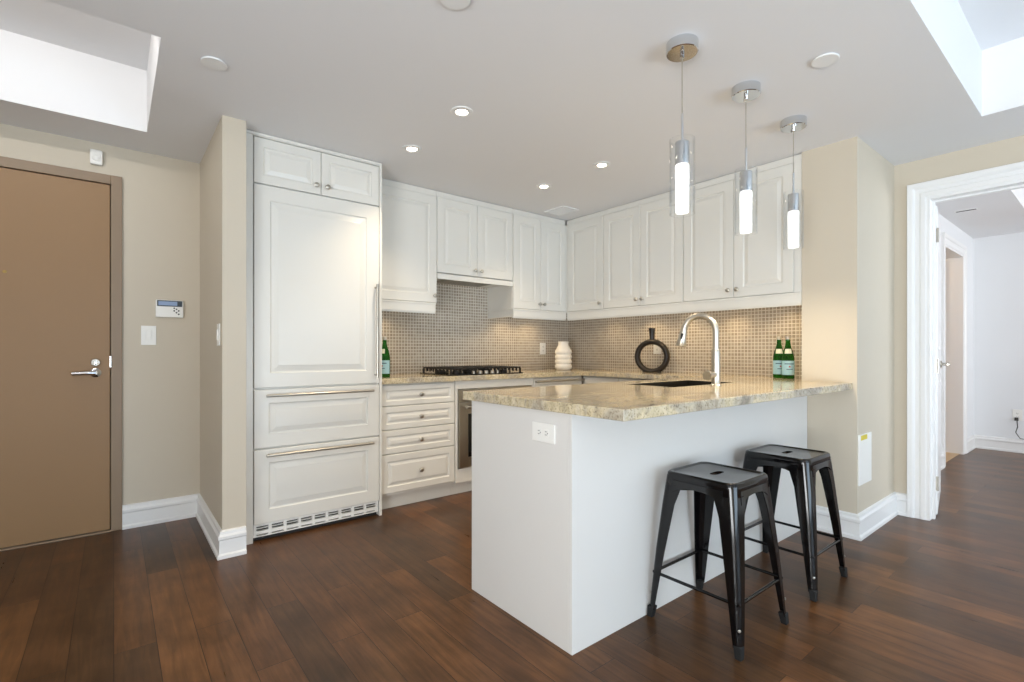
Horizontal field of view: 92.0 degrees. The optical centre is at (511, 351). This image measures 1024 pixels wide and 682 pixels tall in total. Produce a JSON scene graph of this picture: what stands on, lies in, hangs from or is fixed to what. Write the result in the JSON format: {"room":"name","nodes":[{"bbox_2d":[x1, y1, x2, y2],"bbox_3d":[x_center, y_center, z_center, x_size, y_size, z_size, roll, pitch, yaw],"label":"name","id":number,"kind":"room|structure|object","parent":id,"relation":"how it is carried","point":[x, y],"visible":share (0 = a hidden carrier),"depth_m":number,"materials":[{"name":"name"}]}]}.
{"room":"kitchen","nodes":[
{"label":"kitchen","id":0,"kind":"room"},
{"bbox_2d":[0,123,199,504],"bbox_3d":[-3.320,-0.104,2.411,3.050,2.408,0.120,0,0,-39],"label":"wall","id":1,"kind":"structure","parent":0,"point":[161,194],"depth_m":3.16,"materials":[{"name":"beige paint"}]},
{"bbox_2d":[0,156,121,550],"bbox_3d":[-2.829,0.013,2.762,1.026,2.173,0.190,0,0,-39],"label":"door","id":2,"kind":"structure","parent":1,"relation":"in","point":[61,227],"depth_m":2.88,"materials":[{"name":"brown paint"}]},
{"bbox_2d":[90,149,102,165],"bbox_3d":[-2.495,-1.163,2.969,0.060,0.090,0.046,0,0,-39],"label":"sensor","id":3,"kind":"object","parent":1,"relation":"attached to","point":[96,156],"visible":1,"depth_m":2.96,"materials":[{"name":"white plastic"}]},
{"bbox_2d":[141,326,155,344],"bbox_3d":[-2.307,-0.100,3.142,0.078,0.122,0.012,0,0,-39],"label":"light switch","id":4,"kind":"object","parent":1,"relation":"attached to","point":[148,333],"visible":1,"depth_m":3.14,"materials":[{"name":"white plastic"}]},
{"bbox_2d":[122,493,199,529],"bbox_3d":[-2.246,1.027,3.182,0.409,0.146,0.026,0,0,-39],"label":"baseboard","id":5,"kind":"structure","parent":1,"relation":"attached to","point":[134,515],"depth_m":3.17,"materials":[{"name":"white paint"}]},
{"bbox_2d":[156,299,182,317],"bbox_3d":[-2.217,-0.274,3.204,0.148,0.112,0.028,0,0,-39],"label":"alarm keypad","id":6,"kind":"object","parent":1,"relation":"attached to","point":[164,308],"visible":1,"depth_m":3.19,"materials":[{"name":"white plastic"}]},
{"bbox_2d":[196,115,245,558],"bbox_3d":[-1.814,-0.104,3.042,0.141,2.408,1.026,0,0,-39],"label":"wall","id":7,"kind":"structure","parent":0,"point":[223,162],"depth_m":2.70,"materials":[{"name":"beige paint"}]},
{"bbox_2d":[216,323,219,345],"bbox_3d":[-1.610,-0.090,2.709,0.012,0.120,0.075,0,0,-39],"label":"light switch","id":8,"kind":"object","parent":7,"relation":"attached to","point":[218,325],"visible":1,"depth_m":2.69,"materials":[{"name":"white plastic"}]},
{"bbox_2d":[217,526,246,560],"bbox_3d":[-1.501,1.027,2.652,0.138,0.146,0.026,0,0,-39],"label":"baseboard","id":9,"kind":"structure","parent":7,"relation":"attached to","point":[232,542],"depth_m":2.65,"materials":[{"name":"white paint"}]},
{"bbox_2d":[0,0,1023,225],"bbox_3d":[0.381,-1.459,0.723,6.900,0.402,7.250,0,0,-39],"label":"ceiling","id":10,"kind":"structure","parent":0,"point":[554,90],"depth_m":2.42,"materials":[{"name":"paint"}]},
{"bbox_2d":[200,56,226,70],"bbox_3d":[-1.298,-1.254,2.155,0.100,0.009,0.100,0,0,-39],"label":"sprinkler cover","id":11,"kind":"object","parent":10,"relation":"attached to","point":[214,63],"visible":1,"depth_m":2.15,"materials":[{"name":"white paint"}]},
{"bbox_2d":[402,145,421,152],"bbox_3d":[-0.621,-1.254,3.075,0.120,0.007,0.120,0,0,-39],"label":"recessed light","id":12,"kind":"object","parent":10,"relation":"in","point":[408,148],"visible":1,"depth_m":3.06,"materials":[{"name":"beige"}]},
{"bbox_2d":[440,0,470,9],"bbox_3d":[-0.201,-1.254,1.757,0.110,0.009,0.110,0,0,-39],"label":"smoke detector","id":13,"kind":"object","parent":10,"relation":"attached to","point":[452,4],"visible":1,"depth_m":1.78,"materials":[{"name":"white paint"}]},
{"bbox_2d":[450,106,472,117],"bbox_3d":[-0.264,-1.254,2.599,0.120,0.007,0.120,0,0,-39],"label":"recessed light","id":14,"kind":"object","parent":10,"relation":"in","point":[458,111],"visible":1,"depth_m":2.59,"materials":[{"name":"white paint"}]},
{"bbox_2d":[536,184,551,188],"bbox_3d":[0.244,-1.254,3.775,0.120,0.007,0.120,0,0,-39],"label":"recessed light","id":15,"kind":"object","parent":10,"relation":"in","point":[539,186],"visible":1,"depth_m":3.77,"materials":[{"name":"beige"}]},
{"bbox_2d":[544,205,578,215],"bbox_3d":[0.443,-1.254,4.426,0.200,0.008,0.240,0,0,-39],"label":"ceiling vent","id":16,"kind":"object","parent":10,"relation":"in","point":[555,211],"visible":1,"depth_m":4.42,"materials":[{"name":"white metal"}]},
{"bbox_2d":[593,161,610,168],"bbox_3d":[0.607,-1.254,3.341,0.120,0.007,0.120,0,0,-39],"label":"recessed light","id":17,"kind":"object","parent":10,"relation":"in","point":[603,164],"visible":1,"depth_m":3.33,"materials":[{"name":"beige"}]},
{"bbox_2d":[666,33,698,215],"bbox_3d":[0.695,-0.908,2.022,0.126,0.699,0.126,0,0,-39],"label":"pendant light","id":18,"kind":"object","parent":10,"relation":"hanging from","point":[682,47],"visible":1,"depth_m":2.00,"materials":[{"name":"white glass"}]},
{"bbox_2d":[675,139,688,165],"bbox_3d":[0.695,-0.808,2.022,0.056,0.098,0.056,0,0,-39],"label":"socket","id":19,"kind":"object","parent":18,"relation":"attached to","point":[681,146],"depth_m":2.00,"materials":[{"name":"silver metal"}]},
{"bbox_2d":[731,80,760,234],"bbox_3d":[1.116,-0.908,2.360,0.126,0.699,0.126,0,0,-39],"label":"pendant light","id":20,"kind":"object","parent":10,"relation":"hanging from","point":[745,91],"visible":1,"depth_m":2.34,"materials":[{"name":"white glass"}]},
{"bbox_2d":[739,170,751,191],"bbox_3d":[1.116,-0.808,2.360,0.056,0.098,0.056,0,0,-39],"label":"socket","id":21,"kind":"object","parent":20,"relation":"attached to","point":[745,177],"depth_m":2.34,"materials":[{"name":"silver metal"}]},
{"bbox_2d":[780,115,806,248],"bbox_3d":[1.533,-0.908,2.696,0.126,0.699,0.126,0,0,-39],"label":"pendant light","id":22,"kind":"object","parent":10,"relation":"hanging from","point":[791,124],"visible":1,"depth_m":2.67,"materials":[{"name":"white glass"}]},
{"bbox_2d":[788,193,798,211],"bbox_3d":[1.533,-0.808,2.696,0.056,0.098,0.056,0,0,-39],"label":"socket","id":23,"kind":"object","parent":22,"relation":"attached to","point":[793,198],"depth_m":2.67,"materials":[{"name":"silver metal"}]},
{"bbox_2d":[811,53,839,67],"bbox_3d":[1.349,-1.254,2.132,0.104,0.009,0.104,0,0,-39],"label":"sprinkler cover","id":24,"kind":"object","parent":10,"relation":"attached to","point":[827,59],"visible":1,"depth_m":2.13,"materials":[{"name":"white paint"}]},
{"bbox_2d":[0,448,1023,681],"bbox_3d":[1.783,1.128,1.852,10.500,0.064,7.250,0,0,-39],"label":"floor","id":25,"kind":"structure","parent":0,"point":[390,596],"depth_m":2.09,"materials":[{"name":"brown wood"}]},
{"bbox_2d":[246,129,381,544],"bbox_3d":[-1.393,-0.077,3.300,0.835,2.355,0.642,0,0,-39],"label":"refrigerator surround","id":26,"kind":"object","parent":25,"relation":"on","point":[249,134],"visible":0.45,"depth_m":2.82,"materials":[{"name":"white paint"}]},
{"bbox_2d":[253,136,378,206],"bbox_3d":[-1.367,-1.099,3.295,0.759,0.267,0.652,0,0,-39],"label":"upper cabinet","id":27,"kind":"object","parent":26,"relation":"attached to","point":[275,164],"visible":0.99,"depth_m":3.04,"materials":[{"name":"white paint"}]},
{"bbox_2d":[253,183,378,540],"bbox_3d":[-1.358,0.069,3.285,0.756,2.062,0.658,0,0,-39],"label":"refrigerator","id":28,"kind":"object","parent":25,"relation":"on","point":[316,258],"visible":0.99,"depth_m":3.04,"materials":[{"name":"white paint"}]},
{"bbox_2d":[382,381,453,508],"bbox_3d":[-0.833,0.664,3.755,0.605,0.872,0.604,0,0,-39],"label":"base cabinet","id":29,"kind":"object","parent":25,"relation":"on","point":[418,418],"visible":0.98,"depth_m":3.54,"materials":[{"name":"white paint"}]},
{"bbox_2d":[382,369,852,421],"bbox_3d":[0.481,0.207,3.450,2.525,0.039,2.748,0,0,-39],"label":"countertop","id":30,"kind":"structure","parent":29,"relation":"on","point":[623,401],"depth_m":2.30,"materials":[{"name":"beige stone"}]},
{"bbox_2d":[382,337,389,376],"bbox_3d":[-0.919,0.042,3.573,0.079,0.292,0.078,0,0,-39],"label":"glass bottle","id":31,"kind":"object","parent":30,"relation":"on","point":[385,352],"visible":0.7,"depth_m":3.54,"materials":[{"name":"green glass"}]},
{"bbox_2d":[420,365,522,375],"bbox_3d":[-0.336,0.159,4.174,0.730,0.056,0.475,0,0,-39],"label":"gas cooktop","id":32,"kind":"object","parent":30,"relation":"in","point":[457,370],"visible":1,"depth_m":4.04,"materials":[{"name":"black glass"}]},
{"bbox_2d":[555,341,571,369],"bbox_3d":[0.513,0.046,4.944,0.171,0.284,0.171,0,0,-39],"label":"ceramic vase","id":33,"kind":"object","parent":30,"relation":"on","point":[563,356],"visible":1,"depth_m":4.88,"materials":[{"name":"white ceramic"}]},
{"bbox_2d":[635,328,669,372],"bbox_3d":[1.232,-0.007,4.355,0.308,0.390,0.066,0,0,31],"label":"ring vase","id":34,"kind":"object","parent":30,"relation":"on","point":[651,341],"visible":1,"depth_m":4.33,"materials":[{"name":"brown ceramic"}]},
{"bbox_2d":[631,380,732,386],"bbox_3d":[0.994,0.309,2.904,0.647,0.238,0.319,0,0,-39],"label":"sink","id":35,"kind":"object","parent":30,"relation":"in","point":[683,383],"visible":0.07,"depth_m":3.13,"materials":[{"name":"metal"}]},
{"bbox_2d":[676,313,721,385],"bbox_3d":[1.030,-0.012,2.748,0.110,0.400,0.244,0,0,-39],"label":"kitchen faucet","id":36,"kind":"object","parent":30,"relation":"on","point":[713,375],"visible":1,"depth_m":2.68,"materials":[{"name":"silver metal"}]},
{"bbox_2d":[773,336,782,377],"bbox_3d":[1.885,0.042,3.493,0.079,0.292,0.078,0,0,-39],"label":"glass bottle","id":37,"kind":"object","parent":30,"relation":"on","point":[777,357],"visible":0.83,"depth_m":3.47,"materials":[{"name":"green glass"}]},
{"bbox_2d":[782,336,794,378],"bbox_3d":[1.891,0.042,3.390,0.079,0.292,0.078,0,0,-39],"label":"glass bottle","id":38,"kind":"object","parent":30,"relation":"on","point":[788,363],"visible":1,"depth_m":3.37,"materials":[{"name":"green glass"}]},
{"bbox_2d":[451,378,532,494],"bbox_3d":[-0.303,0.664,4.204,0.780,0.872,0.571,0,0,-39],"label":"base cabinet","id":39,"kind":"object","parent":25,"relation":"on","point":[462,477],"visible":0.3,"depth_m":3.81,"materials":[{"name":"white paint"}]},
{"bbox_2d":[458,385,531,467],"bbox_3d":[-0.263,0.592,4.154,0.732,0.600,0.599,0,0,-39],"label":"oven","id":40,"kind":"object","parent":39,"relation":"in","point":[464,406],"visible":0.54,"depth_m":3.77,"materials":[{"name":"metal"}]},
{"bbox_2d":[533,376,584,386],"bbox_3d":[0.254,0.664,4.622,0.608,0.872,0.617,0,0,-39],"label":"base cabinet","id":41,"kind":"object","parent":25,"relation":"on","point":[564,380],"visible":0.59,"depth_m":4.39,"materials":[{"name":"white paint"}]},
{"bbox_2d":[583,376,655,383],"bbox_3d":[1.190,0.664,4.231,0.421,0.872,1.280,0,0,-39],"label":"base cabinet","id":42,"kind":"object","parent":25,"relation":"on","point":[588,379],"visible":0.03,"depth_m":4.40,"materials":[{"name":"white paint"}]},
{"bbox_2d":[472,396,806,654],"bbox_3d":[0.826,0.664,2.703,2.099,0.872,0.664,0,0,-39],"label":"base cabinet","id":43,"kind":"object","parent":25,"relation":"on","point":[565,532],"visible":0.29,"depth_m":2.03,"materials":[{"name":"white paint"}]},
{"bbox_2d":[532,421,554,443],"bbox_3d":[0.120,0.313,1.900,0.008,0.072,0.125,0,0,-39],"label":"wall outlet","id":44,"kind":"object","parent":43,"relation":"attached to","point":[543,432],"visible":1,"depth_m":1.90,"materials":[{"name":"white plastic"}]},
{"bbox_2d":[537,428,541,435],"bbox_3d":[0.105,0.313,1.914,0.002,0.028,0.028,0,0,-39],"label":"receptacle","id":45,"kind":"object","parent":44,"relation":"attached to","point":[539,430],"depth_m":1.91,"materials":[{"name":"white plastic"}]},
{"bbox_2d":[544,429,548,436],"bbox_3d":[0.130,0.313,1.883,0.002,0.028,0.028,0,0,-39],"label":"receptacle","id":46,"kind":"object","parent":44,"relation":"attached to","point":[546,431],"depth_m":1.88,"materials":[{"name":"white plastic"}]},
{"bbox_2d":[647,462,788,661],"bbox_3d":[0.839,0.797,2.027,0.398,0.606,0.398,0,0,-39],"label":"metal stool","id":47,"kind":"object","parent":25,"relation":"on","point":[730,487],"visible":1,"depth_m":1.97,"materials":[{"name":"black metal"}]},
{"bbox_2d":[743,444,847,601],"bbox_3d":[1.359,0.797,2.443,0.398,0.606,0.398,0,0,-39],"label":"metal stool","id":48,"kind":"object","parent":25,"relation":"on","point":[802,464],"visible":0.84,"depth_m":2.34,"materials":[{"name":"black metal"}]},
{"bbox_2d":[802,137,893,513],"bbox_3d":[2.262,-0.104,3.284,0.858,2.408,0.300,0,0,-39],"label":"wall pillar","id":49,"kind":"structure","parent":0,"point":[848,186],"depth_m":3.02,"materials":[{"name":"beige paint"}]},
{"bbox_2d":[816,505,860,540],"bbox_3d":[1.936,1.027,2.983,0.026,0.146,0.292,0,0,-39],"label":"baseboard","id":50,"kind":"structure","parent":49,"relation":"attached to","point":[850,522],"depth_m":2.94,"materials":[{"name":"white paint"}]},
{"bbox_2d":[858,431,871,485],"bbox_3d":[2.118,0.643,2.970,0.225,0.298,0.009,0,0,-39],"label":"access panel","id":51,"kind":"object","parent":49,"relation":"attached to","point":[864,440],"visible":1,"depth_m":2.96,"materials":[{"name":"white plastic"}]},
{"bbox_2d":[858,492,897,540],"bbox_3d":[2.307,1.027,3.111,0.764,0.146,0.026,0,0,-39],"label":"baseboard","id":52,"kind":"structure","parent":49,"relation":"attached to","point":[878,514],"depth_m":3.08,"materials":[{"name":"white paint"}]},
{"bbox_2d":[939,214,972,437],"bbox_3d":[3.908,-0.117,4.634,3.400,2.435,0.120,0,0,-39],"label":"wall","id":53,"kind":"structure","parent":0,"point":[947,226],"depth_m":5.52,"materials":[{"name":"paint"}]},
{"bbox_2d":[941,452,944,469],"bbox_3d":[3.350,1.027,4.091,1.850,0.146,0.026,0,0,-39],"label":"baseboard","id":54,"kind":"structure","parent":53,"relation":"attached to","point":[942,455],"depth_m":4.63,"materials":[{"name":"white paint"}]},
{"bbox_2d":[936,206,949,514],"bbox_3d":[3.080,0.060,3.553,0.095,2.056,0.747,0,0,42],"label":"door","id":55,"kind":"structure","parent":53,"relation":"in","point":[939,364],"depth_m":3.44,"materials":[{"name":"white paint"}]},
{"bbox_2d":[941,232,966,465],"bbox_3d":[4.479,-0.011,5.001,1.054,2.222,0.026,0,0,-39],"label":"trim","id":56,"kind":"structure","parent":53,"relation":"attached to","point":[946,239],"depth_m":4.72,"materials":[{"name":"white paint"}]},
{"bbox_2d":[946,245,963,453],"bbox_3d":[4.434,0.039,5.058,0.854,2.122,0.140,0,0,-39],"label":"door","id":57,"kind":"structure","parent":53,"relation":"attached to","point":[954,259],"depth_m":5.31,"materials":[{"name":"white paint"}]},
{"bbox_2d":[967,435,975,452],"bbox_3d":[5.083,1.027,5.487,0.500,0.146,0.026,0,0,-39],"label":"baseboard","id":58,"kind":"structure","parent":53,"relation":"attached to","point":[971,446],"depth_m":5.48,"materials":[{"name":"white paint"}]},
{"bbox_2d":[894,135,1023,493],"bbox_3d":[3.957,-0.104,1.766,0.120,2.408,4.190,0,0,-39],"label":"wall","id":59,"kind":"structure","parent":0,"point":[1007,151],"depth_m":3.32,"materials":[{"name":"beige paint"}]},
{"bbox_2d":[895,492,906,516],"bbox_3d":[2.610,1.027,3.323,0.026,0.146,0.075,0,0,-39],"label":"baseboard","id":60,"kind":"structure","parent":59,"relation":"attached to","point":[901,502],"depth_m":3.31,"materials":[{"name":"white paint"}]},
{"bbox_2d":[907,161,1023,520],"bbox_3d":[3.037,-0.001,2.904,0.166,2.202,1.120,0,0,-39],"label":"door frame","id":61,"kind":"structure","parent":59,"relation":"attached to","point":[917,194],"depth_m":3.24,"materials":[{"name":"white paint"}]},
{"bbox_2d":[936,188,1023,238],"bbox_3d":[5.201,-1.488,3.108,3.500,0.405,4.120,0,0,-39],"label":"ceiling","id":62,"kind":"structure","parent":0,"point":[999,213],"depth_m":4.62,"materials":[{"name":"paint"}]},
{"bbox_2d":[954,208,977,212],"bbox_3d":[4.144,-1.283,4.516,0.060,0.004,0.160,0,0,-39],"label":"ceiling vent","id":63,"kind":"object","parent":62,"relation":"in","point":[973,208],"visible":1,"depth_m":4.51,"materials":[{"name":"white metal"}]},
{"bbox_2d":[973,232,1023,438],"bbox_3d":[6.525,-0.117,4.173,0.100,2.435,4.120,0,0,-39],"label":"wall","id":64,"kind":"structure","parent":0,"point":[998,261],"depth_m":5.49,"materials":[{"name":"paint"}]},
{"bbox_2d":[974,435,1023,452],"bbox_3d":[6.482,1.027,4.126,0.026,0.146,3.900,0,0,-39],"label":"baseboard","id":65,"kind":"structure","parent":64,"relation":"attached to","point":[982,442],"depth_m":5.47,"materials":[{"name":"white paint"}]},
{"bbox_2d":[1012,409,1022,420],"bbox_3d":[5.489,0.695,5.374,0.008,0.120,0.078,0,0,-39],"label":"wall outlet","id":66,"kind":"object","parent":64,"relation":"attached to","point":[1015,413],"visible":1,"depth_m":5.37,"materials":[{"name":"white plastic"}]},
{"bbox_2d":[1014,417,1023,439],"bbox_3d":[5.558,0.836,5.253,0.034,0.233,0.315,0,0,-39],"label":"power cord","id":67,"kind":"object","parent":64,"relation":"attached to","point":[1015,418],"visible":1,"depth_m":5.36,"materials":[{"name":"black plastic"}]},
{"bbox_3d":[1.428,-0.104,4.396,0.122,2.408,2.478,0,0,-39],"label":"wall","id":68,"kind":"structure","parent":0,"visible":0},
{"bbox_2d":[567,210,603,320],"bbox_3d":[0.810,-0.773,4.702,0.437,0.962,0.461,0,0,-39],"label":"upper cabinet","id":69,"kind":"object","parent":68,"relation":"attached to","point":[584,233],"visible":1,"depth_m":4.57,"materials":[{"name":"white paint"}]},
{"bbox_2d":[603,190,683,317],"bbox_3d":[1.204,-0.773,4.213,0.437,0.962,0.794,0,0,-39],"label":"upper cabinet","id":70,"kind":"object","parent":68,"relation":"attached to","point":[643,245],"visible":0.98,"depth_m":4.07,"materials":[{"name":"white paint"}]},
{"bbox_2d":[653,340,660,353],"bbox_3d":[1.302,-0.035,4.437,0.008,0.120,0.078,0,0,-39],"label":"wall outlet","id":71,"kind":"object","parent":68,"relation":"attached to","point":[656,349],"visible":0.74,"depth_m":4.44,"materials":[{"name":"white plastic"}]},
{"bbox_2d":[568,305,801,377],"bbox_3d":[1.380,-0.085,4.352,0.008,0.570,2.470,0,0,-39],"label":"backsplash","id":72,"kind":"structure","parent":68,"relation":"attached to","point":[747,337],"depth_m":4.16,"materials":[{"name":"tile"}]},
{"bbox_2d":[683,154,801,312],"bbox_3d":[1.716,-0.773,3.577,0.437,0.962,0.838,0,0,-39],"label":"upper cabinet","id":73,"kind":"object","parent":68,"relation":"attached to","point":[724,270],"visible":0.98,"depth_m":3.43,"materials":[{"name":"white paint"}]},
{"bbox_3d":[-0.665,-0.104,4.387,3.335,2.408,0.132,0,0,-39],"label":"wall","id":74,"kind":"structure","parent":0,"visible":0},
{"bbox_2d":[382,178,436,313],"bbox_3d":[-0.914,-0.773,3.824,0.565,0.962,0.411,0,0,-39],"label":"upper cabinet","id":75,"kind":"object","parent":74,"relation":"attached to","point":[409,212],"visible":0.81,"depth_m":3.71,"materials":[{"name":"white paint"}]},
{"bbox_2d":[436,191,512,280],"bbox_3d":[-0.396,-0.936,4.242,0.762,0.636,0.411,0,0,-39],"label":"upper cabinet","id":76,"kind":"object","parent":74,"relation":"attached to","point":[475,237],"visible":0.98,"depth_m":4.09,"materials":[{"name":"white paint"}]},
{"bbox_2d":[382,283,567,373],"bbox_3d":[-0.335,-0.200,4.562,2.400,0.800,0.008,0,0,-39],"label":"backsplash","id":77,"kind":"structure","parent":74,"relation":"attached to","point":[460,332],"depth_m":4.48,"materials":[{"name":"tile"}]},
{"bbox_2d":[437,273,512,287],"bbox_3d":[-0.406,-0.591,4.254,0.758,0.046,0.379,0,0,-39],"label":"range hood","id":78,"kind":"object","parent":74,"relation":"attached to","point":[450,279],"visible":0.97,"depth_m":4.17,"materials":[{"name":"white paint"}]},
{"bbox_2d":[488,209,566,320],"bbox_3d":[0.165,-0.773,4.693,0.681,0.962,0.411,0,0,-39],"label":"upper cabinet","id":79,"kind":"object","parent":74,"relation":"attached to","point":[538,290],"visible":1,"depth_m":4.53,"materials":[{"name":"white paint"}]},
{"bbox_2d":[540,343,545,353],"bbox_3d":[0.317,-0.025,5.076,0.075,0.118,0.008,0,0,-39],"label":"wall outlet","id":80,"kind":"object","parent":74,"relation":"attached to","point":[542,345],"visible":1,"depth_m":5.07,"materials":[{"name":"white plastic"}]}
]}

